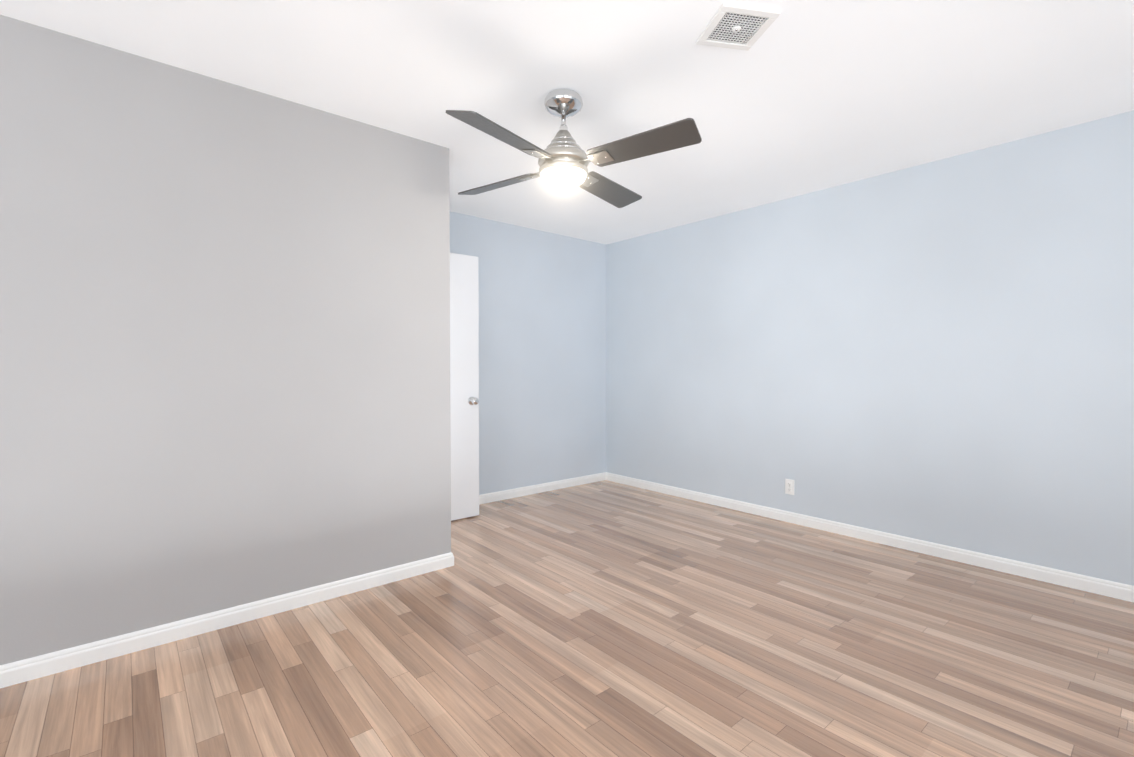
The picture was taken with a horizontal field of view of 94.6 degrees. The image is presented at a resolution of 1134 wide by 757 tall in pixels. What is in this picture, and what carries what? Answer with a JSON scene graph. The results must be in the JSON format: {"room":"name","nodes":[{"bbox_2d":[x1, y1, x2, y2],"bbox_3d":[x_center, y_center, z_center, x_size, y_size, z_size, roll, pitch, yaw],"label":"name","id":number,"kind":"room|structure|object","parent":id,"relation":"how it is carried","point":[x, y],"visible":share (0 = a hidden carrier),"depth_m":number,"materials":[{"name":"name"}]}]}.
{"room":"empty bedroom","nodes":[
{"label":"empty bedroom","id":0,"kind":"room"},
{"bbox_2d":[0,15,450,664],"bbox_3d":[-2.152,-0.093,1.916,3.727,2.440,0.143,-1,2,-40],"label":"wall","id":1,"kind":"structure","parent":0,"point":[224,343],"depth_m":2.27,"materials":[{"name":"grey paint"}]},
{"bbox_2d":[0,552,453,687],"bbox_3d":[-2.141,1.088,1.938,3.740,0.079,0.152,-1,2,-40],"label":"baseboard","id":2,"kind":"structure","parent":1,"relation":"attached to","point":[24,670],"depth_m":2.29,"materials":[{"name":"paint"}]},
{"bbox_2d":[450,253,478,520],"bbox_3d":[-0.952,0.068,3.899,0.660,2.022,0.177,-1,2,-40],"label":"door","id":3,"kind":"structure","parent":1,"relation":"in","point":[464,353],"depth_m":4.02,"materials":[{"name":"paint"}]},
{"bbox_2d":[450,211,605,494],"bbox_3d":[-1.956,-0.126,3.515,6.095,2.440,0.120,-1,2,-40],"label":"wall","id":4,"kind":"structure","parent":0,"point":[542,356],"depth_m":4.86,"materials":[{"name":"blue paint"}]},
{"bbox_2d":[479,472,606,503],"bbox_3d":[-0.502,1.031,4.684,2.340,0.079,0.013,-1,2,-40],"label":"baseboard","id":5,"kind":"structure","parent":4,"relation":"attached to","point":[533,489],"depth_m":4.89,"materials":[{"name":"paint"}]},
{"bbox_2d":[0,480,1133,756],"bbox_3d":[-0.027,1.191,1.268,6.335,0.100,6.083,-1,2,-40],"label":"floor","id":6,"kind":"structure","parent":0,"point":[606,618],"depth_m":2.07,"materials":[{"name":"laminate"}]},
{"bbox_2d":[0,0,1133,244],"bbox_3d":[-0.027,-1.349,1.215,6.335,0.100,6.083,-1,2,-40],"label":"ceiling","id":7,"kind":"structure","parent":0,"point":[802,96],"depth_m":2.29,"materials":[{"name":"paint"}]},
{"bbox_2d":[446,89,701,207],"bbox_3d":[-0.016,-1.111,2.459,1.019,0.426,1.019,0,1,-9],"label":"ceiling fan","id":8,"kind":"object","parent":7,"relation":"hanging from","point":[564,159],"visible":1,"depth_m":2.36,"materials":[{"name":"silver metal"}]},
{"bbox_2d":[696,3,780,50],"bbox_3d":[0.633,-1.306,1.955,0.224,0.016,0.224,0,1,-11],"label":"ceiling vent","id":9,"kind":"object","parent":7,"relation":"in","point":[735,26],"visible":1,"depth_m":1.94,"materials":[{"name":"grey"}]},
{"bbox_2d":[606,110,1133,585],"bbox_3d":[2.343,-0.120,3.251,0.120,2.440,6.083,-1,2,-40],"label":"wall","id":10,"kind":"structure","parent":0,"point":[940,352],"depth_m":3.32,"materials":[{"name":"blue paint"}]},
{"bbox_2d":[785,479,793,494],"bbox_3d":[1.680,0.818,3.951,0.011,0.115,0.070,-1,2,-40],"label":"wall outlet","id":11,"kind":"object","parent":10,"relation":"attached to","point":[789,486],"visible":1,"depth_m":3.95,"materials":[{"name":"white plastic"}]},
{"bbox_2d":[607,472,1133,601],"bbox_3d":[2.291,1.061,3.232,0.013,0.079,5.843,-1,2,-40],"label":"baseboard","id":12,"kind":"structure","parent":10,"relation":"attached to","point":[1117,590],"depth_m":3.32,"materials":[{"name":"paint"}]}
]}

